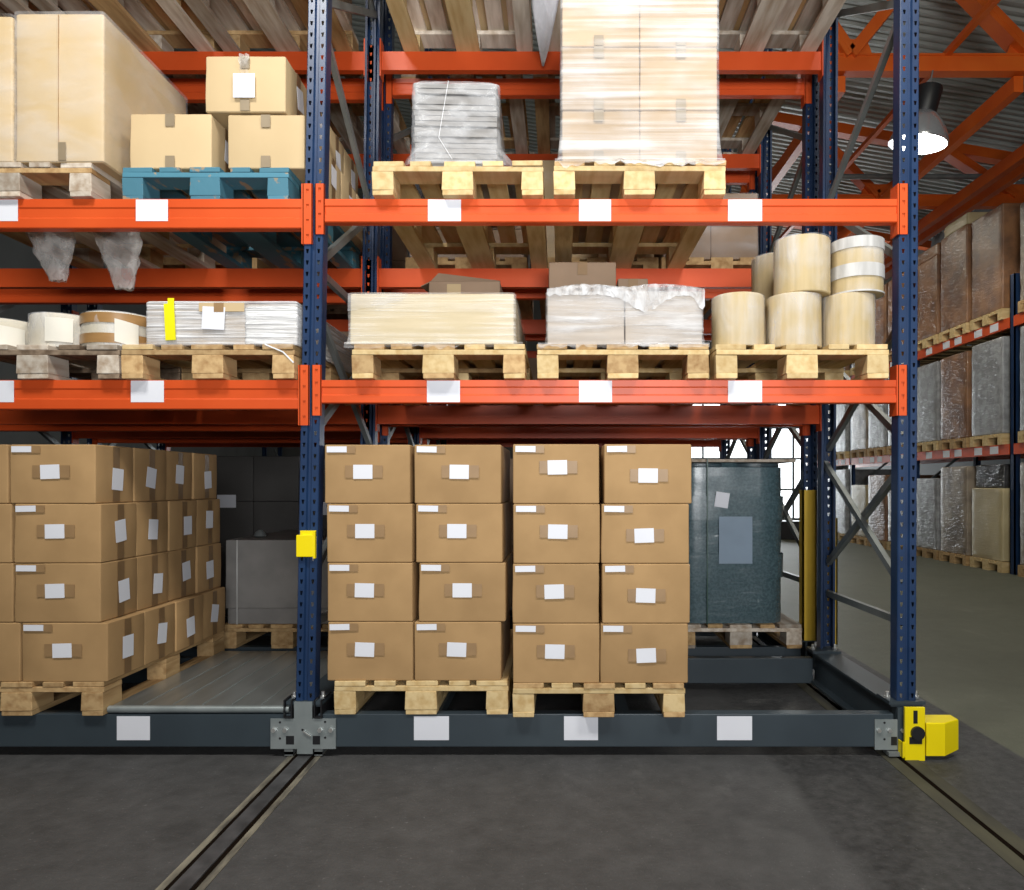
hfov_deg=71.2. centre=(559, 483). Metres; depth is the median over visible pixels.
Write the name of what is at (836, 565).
guard
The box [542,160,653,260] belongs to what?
stack
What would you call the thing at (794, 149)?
roof beam
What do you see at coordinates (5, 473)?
carton
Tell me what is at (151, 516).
carton
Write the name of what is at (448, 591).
carton
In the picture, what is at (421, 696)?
wooden pallet
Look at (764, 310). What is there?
roll
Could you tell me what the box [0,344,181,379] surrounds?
wooden pallet
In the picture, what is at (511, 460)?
stack
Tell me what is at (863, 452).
wooden pallet
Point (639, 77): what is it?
stack
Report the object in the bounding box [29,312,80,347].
roll
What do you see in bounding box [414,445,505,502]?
carton
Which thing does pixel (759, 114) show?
wooden pallet
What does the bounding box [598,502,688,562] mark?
carton
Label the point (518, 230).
stack
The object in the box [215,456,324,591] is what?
stack
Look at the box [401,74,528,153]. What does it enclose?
wooden pallet
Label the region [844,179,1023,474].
wall
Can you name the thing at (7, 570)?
carton
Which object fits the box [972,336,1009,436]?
load
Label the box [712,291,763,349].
roll
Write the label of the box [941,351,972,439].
load
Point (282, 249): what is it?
wooden pallet
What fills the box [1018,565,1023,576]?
wooden pallet
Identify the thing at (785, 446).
window
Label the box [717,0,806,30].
carton layer
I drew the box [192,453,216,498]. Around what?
carton
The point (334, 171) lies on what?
carton
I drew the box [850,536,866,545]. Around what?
wooden pallet
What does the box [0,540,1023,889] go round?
floor
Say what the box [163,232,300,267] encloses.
stack
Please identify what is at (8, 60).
carton
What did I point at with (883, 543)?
wooden pallet
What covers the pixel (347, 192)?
carton
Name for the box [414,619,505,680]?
carton
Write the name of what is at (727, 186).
wooden pallet
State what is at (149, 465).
carton
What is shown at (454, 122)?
wrapped bundle
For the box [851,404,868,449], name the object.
load
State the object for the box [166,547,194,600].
carton
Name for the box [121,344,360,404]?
wooden pallet
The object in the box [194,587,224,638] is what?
carton
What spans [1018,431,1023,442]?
wooden pallet
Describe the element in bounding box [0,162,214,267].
wooden pallet
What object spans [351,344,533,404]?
wooden pallet
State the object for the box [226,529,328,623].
load
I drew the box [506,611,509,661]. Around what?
carton
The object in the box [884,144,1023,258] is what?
roof beam
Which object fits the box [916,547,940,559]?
wooden pallet
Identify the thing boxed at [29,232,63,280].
film
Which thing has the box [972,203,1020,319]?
load
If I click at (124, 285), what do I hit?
film
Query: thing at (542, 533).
carton
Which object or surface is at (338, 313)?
wooden pallet
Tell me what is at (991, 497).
load
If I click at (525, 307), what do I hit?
wooden pallet
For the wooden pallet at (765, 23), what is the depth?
4.29 m
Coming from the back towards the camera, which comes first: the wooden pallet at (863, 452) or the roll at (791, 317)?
the wooden pallet at (863, 452)
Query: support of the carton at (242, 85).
on the carton at (255, 142)
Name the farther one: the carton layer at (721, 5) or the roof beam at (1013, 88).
the roof beam at (1013, 88)
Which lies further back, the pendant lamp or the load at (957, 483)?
the load at (957, 483)
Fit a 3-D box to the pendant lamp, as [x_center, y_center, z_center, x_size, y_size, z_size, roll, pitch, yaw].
[4.466,-4.641,8.899,0.680,0.932,0.688,0,0,23]
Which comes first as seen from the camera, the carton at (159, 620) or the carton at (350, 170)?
the carton at (159, 620)
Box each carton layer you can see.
[0,5,66,20]
[82,0,169,30]
[230,0,351,30]
[419,0,508,30]
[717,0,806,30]
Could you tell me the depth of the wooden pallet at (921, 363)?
14.04 m
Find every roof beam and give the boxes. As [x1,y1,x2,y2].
[766,76,844,194]
[830,76,1022,242]
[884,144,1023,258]
[884,163,1023,267]
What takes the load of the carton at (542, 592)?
on the carton at (542, 652)
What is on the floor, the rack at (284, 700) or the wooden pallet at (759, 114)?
the rack at (284, 700)
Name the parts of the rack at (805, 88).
upright post, upright post, upright post, upright post, column guard, upright post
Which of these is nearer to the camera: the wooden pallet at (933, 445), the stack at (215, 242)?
the stack at (215, 242)
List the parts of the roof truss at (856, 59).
gusset plate, gusset plate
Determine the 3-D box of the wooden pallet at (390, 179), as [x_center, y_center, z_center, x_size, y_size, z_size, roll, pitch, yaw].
[-0.475,-1.417,3.904,0.796,0.159,1.210,0,0,0]
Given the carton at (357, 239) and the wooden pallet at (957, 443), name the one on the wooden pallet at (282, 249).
the carton at (357, 239)
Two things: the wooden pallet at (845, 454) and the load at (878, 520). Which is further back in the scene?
the wooden pallet at (845, 454)
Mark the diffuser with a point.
(929, 143)
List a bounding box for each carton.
[0,17,44,198]
[0,445,10,503]
[0,503,15,562]
[0,562,16,621]
[0,622,23,681]
[10,445,132,503]
[14,502,136,562]
[15,557,136,621]
[16,14,185,190]
[22,612,143,681]
[130,114,230,193]
[132,448,165,501]
[135,501,167,556]
[136,552,168,610]
[136,602,174,664]
[165,451,191,500]
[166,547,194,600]
[167,500,196,550]
[168,594,202,651]
[187,190,255,198]
[190,499,219,545]
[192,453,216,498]
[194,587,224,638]
[195,543,220,592]
[206,53,306,130]
[228,115,321,182]
[252,155,340,198]
[293,172,355,234]
[296,194,369,251]
[325,445,414,502]
[327,503,418,561]
[327,616,418,680]
[328,560,420,621]
[329,127,343,174]
[344,149,357,194]
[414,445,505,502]
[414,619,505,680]
[416,502,506,561]
[419,557,509,621]
[421,273,503,293]
[505,449,509,501]
[506,501,510,554]
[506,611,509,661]
[507,551,513,608]
[512,563,598,622]
[513,444,598,503]
[513,504,599,562]
[513,622,599,682]
[549,262,615,291]
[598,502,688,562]
[599,448,600,501]
[599,561,689,622]
[599,613,687,682]
[600,444,691,503]
[616,279,647,293]
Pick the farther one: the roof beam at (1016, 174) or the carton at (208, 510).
the roof beam at (1016, 174)
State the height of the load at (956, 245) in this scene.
1.750 m
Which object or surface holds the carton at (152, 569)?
on the carton at (159, 620)
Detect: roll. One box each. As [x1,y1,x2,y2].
[0,318,28,346]
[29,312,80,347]
[79,311,146,346]
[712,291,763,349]
[751,253,773,309]
[754,310,765,362]
[766,291,821,349]
[773,233,830,299]
[821,292,874,347]
[830,235,884,299]
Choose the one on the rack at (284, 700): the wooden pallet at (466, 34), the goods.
the wooden pallet at (466, 34)
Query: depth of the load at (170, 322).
3.31 m
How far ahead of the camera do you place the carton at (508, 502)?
3.74 m
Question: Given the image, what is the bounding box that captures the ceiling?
[174,0,1023,247]
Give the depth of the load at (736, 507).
4.72 m
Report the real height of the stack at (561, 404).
0.371 m
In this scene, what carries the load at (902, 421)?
on the wooden pallet at (888, 448)
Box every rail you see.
[155,691,377,889]
[752,636,1023,876]
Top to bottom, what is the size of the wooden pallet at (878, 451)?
0.158 m
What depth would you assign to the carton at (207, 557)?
4.32 m
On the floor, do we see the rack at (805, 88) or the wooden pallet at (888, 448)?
the rack at (805, 88)
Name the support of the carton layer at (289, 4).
on the wooden pallet at (273, 24)
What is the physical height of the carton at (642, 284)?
0.262 m
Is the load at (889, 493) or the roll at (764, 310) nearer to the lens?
the roll at (764, 310)
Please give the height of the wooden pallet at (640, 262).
0.158 m
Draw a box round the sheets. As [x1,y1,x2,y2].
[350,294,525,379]
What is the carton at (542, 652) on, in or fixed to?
on the wooden pallet at (597, 698)
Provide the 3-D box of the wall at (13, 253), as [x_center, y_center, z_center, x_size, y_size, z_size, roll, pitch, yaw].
[-9.050,-4.020,8.250,0.100,10.600,29.800,0,0,0]
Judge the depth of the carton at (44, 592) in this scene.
3.32 m
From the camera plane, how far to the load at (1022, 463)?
9.83 m
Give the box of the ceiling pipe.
[766,174,1023,178]
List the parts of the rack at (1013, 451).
upright post, upright post, upright post, upright post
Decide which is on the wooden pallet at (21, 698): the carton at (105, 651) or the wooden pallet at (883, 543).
the carton at (105, 651)
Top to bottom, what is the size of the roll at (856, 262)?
0.259 m
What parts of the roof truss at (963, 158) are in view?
gusset plate, gusset plate, gusset plate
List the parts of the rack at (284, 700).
plate, upright post, upright post, plate, upright post, plate, upright post, knob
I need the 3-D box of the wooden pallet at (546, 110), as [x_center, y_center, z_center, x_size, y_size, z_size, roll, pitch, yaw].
[0.220,-2.764,5.349,0.804,0.159,1.208,0,0,0]
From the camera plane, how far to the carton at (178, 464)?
4.04 m
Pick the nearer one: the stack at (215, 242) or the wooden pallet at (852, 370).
the stack at (215, 242)
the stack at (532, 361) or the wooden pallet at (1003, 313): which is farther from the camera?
the wooden pallet at (1003, 313)
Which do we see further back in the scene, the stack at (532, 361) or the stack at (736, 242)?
the stack at (532, 361)
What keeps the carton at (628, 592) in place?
on the carton at (629, 652)
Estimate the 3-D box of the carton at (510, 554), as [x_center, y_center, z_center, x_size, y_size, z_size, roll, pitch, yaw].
[-0.459,0.507,3.784,0.414,0.275,0.299,0,0,0]
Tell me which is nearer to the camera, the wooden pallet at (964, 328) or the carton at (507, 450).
the carton at (507, 450)
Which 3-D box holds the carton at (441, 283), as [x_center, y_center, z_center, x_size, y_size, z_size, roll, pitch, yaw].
[-0.576,-1.063,4.258,0.465,0.335,0.273,0,0,0]
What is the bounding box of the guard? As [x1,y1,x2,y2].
[827,518,837,644]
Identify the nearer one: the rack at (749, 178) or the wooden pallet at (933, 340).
the rack at (749, 178)
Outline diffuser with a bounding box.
[889,133,947,153]
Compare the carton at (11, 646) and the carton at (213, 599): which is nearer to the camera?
the carton at (11, 646)
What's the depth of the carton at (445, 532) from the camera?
3.34 m
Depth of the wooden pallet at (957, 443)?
11.49 m
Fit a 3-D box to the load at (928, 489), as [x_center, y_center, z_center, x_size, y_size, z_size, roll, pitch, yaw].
[6.919,0.512,12.440,1.120,1.220,0.802,0,0,0]
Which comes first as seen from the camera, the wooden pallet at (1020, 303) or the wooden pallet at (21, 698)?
the wooden pallet at (21, 698)
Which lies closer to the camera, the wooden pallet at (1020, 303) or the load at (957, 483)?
the wooden pallet at (1020, 303)
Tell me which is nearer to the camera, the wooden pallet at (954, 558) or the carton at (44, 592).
the carton at (44, 592)
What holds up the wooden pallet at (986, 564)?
on the floor
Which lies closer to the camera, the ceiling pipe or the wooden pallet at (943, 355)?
the ceiling pipe
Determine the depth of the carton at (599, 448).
3.62 m
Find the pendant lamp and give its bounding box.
[888,70,948,154]
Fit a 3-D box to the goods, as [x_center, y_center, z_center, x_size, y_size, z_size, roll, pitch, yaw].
[0.293,-0.774,3.861,0.790,0.310,1.175,0,0,0]
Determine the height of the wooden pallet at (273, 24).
0.159 m
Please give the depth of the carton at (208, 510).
4.33 m
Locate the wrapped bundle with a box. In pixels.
[414,81,502,227]
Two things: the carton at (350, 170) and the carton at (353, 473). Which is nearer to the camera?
the carton at (353, 473)
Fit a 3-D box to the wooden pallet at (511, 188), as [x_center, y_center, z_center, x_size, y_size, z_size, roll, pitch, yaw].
[-0.620,-2.764,6.710,0.800,0.158,1.200,0,0,0]
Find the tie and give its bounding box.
[708,0,1000,319]
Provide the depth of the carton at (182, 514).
4.03 m
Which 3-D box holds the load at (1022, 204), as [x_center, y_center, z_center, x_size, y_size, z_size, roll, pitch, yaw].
[6.919,-3.203,9.500,1.118,1.350,0.801,0,0,0]
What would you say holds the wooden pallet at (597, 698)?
on the rack at (284, 700)
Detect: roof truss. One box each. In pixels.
[717,0,1023,77]
[717,112,1023,208]
[766,226,931,272]
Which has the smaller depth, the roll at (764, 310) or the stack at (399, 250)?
the roll at (764, 310)
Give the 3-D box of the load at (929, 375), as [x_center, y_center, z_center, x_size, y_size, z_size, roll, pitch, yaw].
[6.922,-1.403,12.440,1.123,1.350,0.802,0,0,0]
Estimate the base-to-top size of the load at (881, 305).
1.500 m
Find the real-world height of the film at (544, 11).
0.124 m
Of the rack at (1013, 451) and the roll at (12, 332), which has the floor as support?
the rack at (1013, 451)
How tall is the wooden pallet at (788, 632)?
0.159 m
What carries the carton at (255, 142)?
on the wooden pallet at (282, 249)
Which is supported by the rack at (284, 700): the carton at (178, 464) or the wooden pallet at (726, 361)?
the wooden pallet at (726, 361)
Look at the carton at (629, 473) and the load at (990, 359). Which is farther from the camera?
the load at (990, 359)
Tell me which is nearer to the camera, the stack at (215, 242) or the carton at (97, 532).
the carton at (97, 532)
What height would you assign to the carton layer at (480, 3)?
0.547 m
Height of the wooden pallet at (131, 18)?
0.159 m
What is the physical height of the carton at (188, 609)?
0.275 m
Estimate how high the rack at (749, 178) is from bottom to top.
5.591 m
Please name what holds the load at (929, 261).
on the wooden pallet at (933, 340)
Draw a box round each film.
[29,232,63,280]
[103,232,139,290]
[531,0,558,65]
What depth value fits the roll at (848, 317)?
3.34 m
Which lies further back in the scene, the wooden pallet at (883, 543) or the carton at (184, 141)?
the wooden pallet at (883, 543)
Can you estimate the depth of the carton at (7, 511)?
3.33 m
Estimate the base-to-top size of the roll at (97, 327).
0.163 m
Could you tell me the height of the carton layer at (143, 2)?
0.547 m
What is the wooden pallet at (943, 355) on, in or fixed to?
on the rack at (1013, 451)
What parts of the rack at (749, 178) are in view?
upright post, upright post, upright post, upright post, upright post, upright post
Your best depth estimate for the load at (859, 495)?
15.12 m
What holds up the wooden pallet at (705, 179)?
on the rack at (284, 700)
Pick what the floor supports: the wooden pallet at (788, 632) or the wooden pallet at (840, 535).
the wooden pallet at (840, 535)
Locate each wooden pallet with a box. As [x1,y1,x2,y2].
[0,0,43,19]
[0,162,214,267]
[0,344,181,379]
[0,631,224,715]
[29,0,222,50]
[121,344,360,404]
[122,167,359,267]
[161,74,207,113]
[163,257,318,307]
[184,0,358,50]
[223,622,327,648]
[298,74,410,153]
[326,308,350,319]
[334,629,513,713]
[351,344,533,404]
[372,160,547,267]
[386,0,532,50]
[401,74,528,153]
[405,257,532,319]
[503,152,533,198]
[512,677,684,716]
[533,74,561,153]
[537,344,708,404]
[539,257,657,319]
[548,0,561,50]
[553,160,725,267]
[658,257,754,315]
[675,344,888,404]
[687,613,801,648]
[716,74,797,153]
[717,0,845,50]
[717,152,737,192]
[836,451,849,458]
[838,533,844,539]
[850,367,854,375]
[850,449,867,457]
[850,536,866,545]
[867,447,885,455]
[867,539,887,548]
[886,445,902,454]
[886,542,902,549]
[888,349,971,361]
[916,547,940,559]
[917,334,992,351]
[917,441,938,451]
[920,356,940,366]
[939,322,1021,342]
[939,437,969,449]
[939,551,969,565]
[970,308,1023,330]
[970,433,1009,446]
[970,556,1020,572]
[1018,299,1023,312]
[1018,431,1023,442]
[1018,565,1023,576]
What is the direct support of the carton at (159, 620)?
on the wooden pallet at (21, 698)
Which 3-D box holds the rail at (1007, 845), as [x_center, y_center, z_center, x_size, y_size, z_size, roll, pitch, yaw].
[1.585,1.278,3.450,0.150,0.003,8.600,0,0,0]
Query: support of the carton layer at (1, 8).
on the wooden pallet at (14, 8)
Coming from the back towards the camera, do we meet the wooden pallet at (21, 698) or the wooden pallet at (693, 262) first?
the wooden pallet at (693, 262)
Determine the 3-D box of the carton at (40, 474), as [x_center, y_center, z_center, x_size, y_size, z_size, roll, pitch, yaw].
[-2.359,-0.046,3.467,0.414,0.275,0.304,0,0,1]
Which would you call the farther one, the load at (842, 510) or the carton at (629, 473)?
the load at (842, 510)
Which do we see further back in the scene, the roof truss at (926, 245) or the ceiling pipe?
the roof truss at (926, 245)
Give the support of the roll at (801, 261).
on the roll at (791, 317)
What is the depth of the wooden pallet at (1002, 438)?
10.59 m
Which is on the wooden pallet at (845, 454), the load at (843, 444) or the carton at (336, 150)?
the load at (843, 444)
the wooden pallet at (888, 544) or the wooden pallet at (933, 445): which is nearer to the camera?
the wooden pallet at (933, 445)
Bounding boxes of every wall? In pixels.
[0,232,282,455]
[283,261,843,480]
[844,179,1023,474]
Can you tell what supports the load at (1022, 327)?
on the wooden pallet at (1020, 433)
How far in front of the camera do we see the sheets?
3.30 m
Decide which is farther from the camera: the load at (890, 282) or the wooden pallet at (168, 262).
the load at (890, 282)
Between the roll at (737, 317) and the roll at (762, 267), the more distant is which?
the roll at (762, 267)
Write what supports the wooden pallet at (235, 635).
on the rack at (805, 88)
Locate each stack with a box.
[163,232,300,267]
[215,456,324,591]
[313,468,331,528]
[327,226,408,310]
[340,331,349,340]
[410,226,529,267]
[456,358,542,404]
[509,459,513,550]
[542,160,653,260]
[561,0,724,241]
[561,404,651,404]
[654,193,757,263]
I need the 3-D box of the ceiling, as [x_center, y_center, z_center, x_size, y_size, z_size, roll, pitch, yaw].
[0.101,-7.640,8.298,18.202,3.139,29.896,0,0,0]
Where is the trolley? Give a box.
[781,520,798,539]
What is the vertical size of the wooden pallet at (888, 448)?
0.158 m
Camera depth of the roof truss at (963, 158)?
13.12 m
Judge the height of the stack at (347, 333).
0.371 m
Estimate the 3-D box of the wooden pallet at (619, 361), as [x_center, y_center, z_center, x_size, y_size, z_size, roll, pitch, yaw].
[0.290,-0.568,3.899,0.802,0.159,1.208,0,0,0]
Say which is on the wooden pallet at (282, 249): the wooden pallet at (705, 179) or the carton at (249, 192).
the carton at (249, 192)
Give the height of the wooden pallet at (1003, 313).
0.158 m
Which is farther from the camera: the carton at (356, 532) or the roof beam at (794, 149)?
the roof beam at (794, 149)
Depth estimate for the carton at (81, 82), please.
3.32 m
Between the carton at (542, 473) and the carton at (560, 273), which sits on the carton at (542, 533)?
the carton at (542, 473)
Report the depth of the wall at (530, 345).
23.15 m
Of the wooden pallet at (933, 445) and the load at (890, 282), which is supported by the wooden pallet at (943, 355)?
the load at (890, 282)
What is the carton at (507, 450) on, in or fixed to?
on the carton at (508, 502)
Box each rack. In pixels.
[0,0,818,669]
[0,0,957,760]
[87,48,758,615]
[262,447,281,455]
[806,273,1023,574]
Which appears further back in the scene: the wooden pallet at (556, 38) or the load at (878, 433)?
the load at (878, 433)
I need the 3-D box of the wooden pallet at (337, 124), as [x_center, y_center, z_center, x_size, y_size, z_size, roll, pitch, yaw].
[-1.621,-2.764,5.350,0.808,0.159,1.210,0,0,0]
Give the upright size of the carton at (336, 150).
0.264 m
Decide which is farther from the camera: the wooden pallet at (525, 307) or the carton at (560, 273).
the wooden pallet at (525, 307)
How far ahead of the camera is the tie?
8.82 m
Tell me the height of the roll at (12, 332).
0.141 m
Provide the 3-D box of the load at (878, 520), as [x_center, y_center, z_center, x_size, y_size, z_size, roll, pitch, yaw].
[6.920,0.472,14.360,1.123,1.300,0.798,0,0,0]
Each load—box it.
[146,298,353,374]
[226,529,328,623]
[688,457,795,623]
[836,404,849,451]
[836,469,890,533]
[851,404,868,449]
[851,485,868,537]
[868,378,887,448]
[868,475,940,540]
[875,282,888,343]
[888,273,966,352]
[888,378,903,445]
[888,488,902,541]
[917,361,940,442]
[917,478,940,549]
[918,242,940,340]
[941,212,987,331]
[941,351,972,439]
[941,466,976,555]
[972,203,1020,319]
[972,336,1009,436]
[972,464,1020,561]
[1020,202,1023,300]
[1020,326,1023,430]
[1020,462,1023,564]
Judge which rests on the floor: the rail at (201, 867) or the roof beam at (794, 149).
the rail at (201, 867)
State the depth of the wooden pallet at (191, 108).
5.06 m
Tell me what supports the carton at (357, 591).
on the carton at (357, 650)
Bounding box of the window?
[691,404,800,519]
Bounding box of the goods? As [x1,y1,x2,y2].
[546,284,704,379]
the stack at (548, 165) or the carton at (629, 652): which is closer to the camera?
the carton at (629, 652)
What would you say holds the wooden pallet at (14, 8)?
on the rack at (284, 700)
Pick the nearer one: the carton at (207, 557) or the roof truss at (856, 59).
the carton at (207, 557)
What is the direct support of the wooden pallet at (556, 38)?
on the rack at (284, 700)

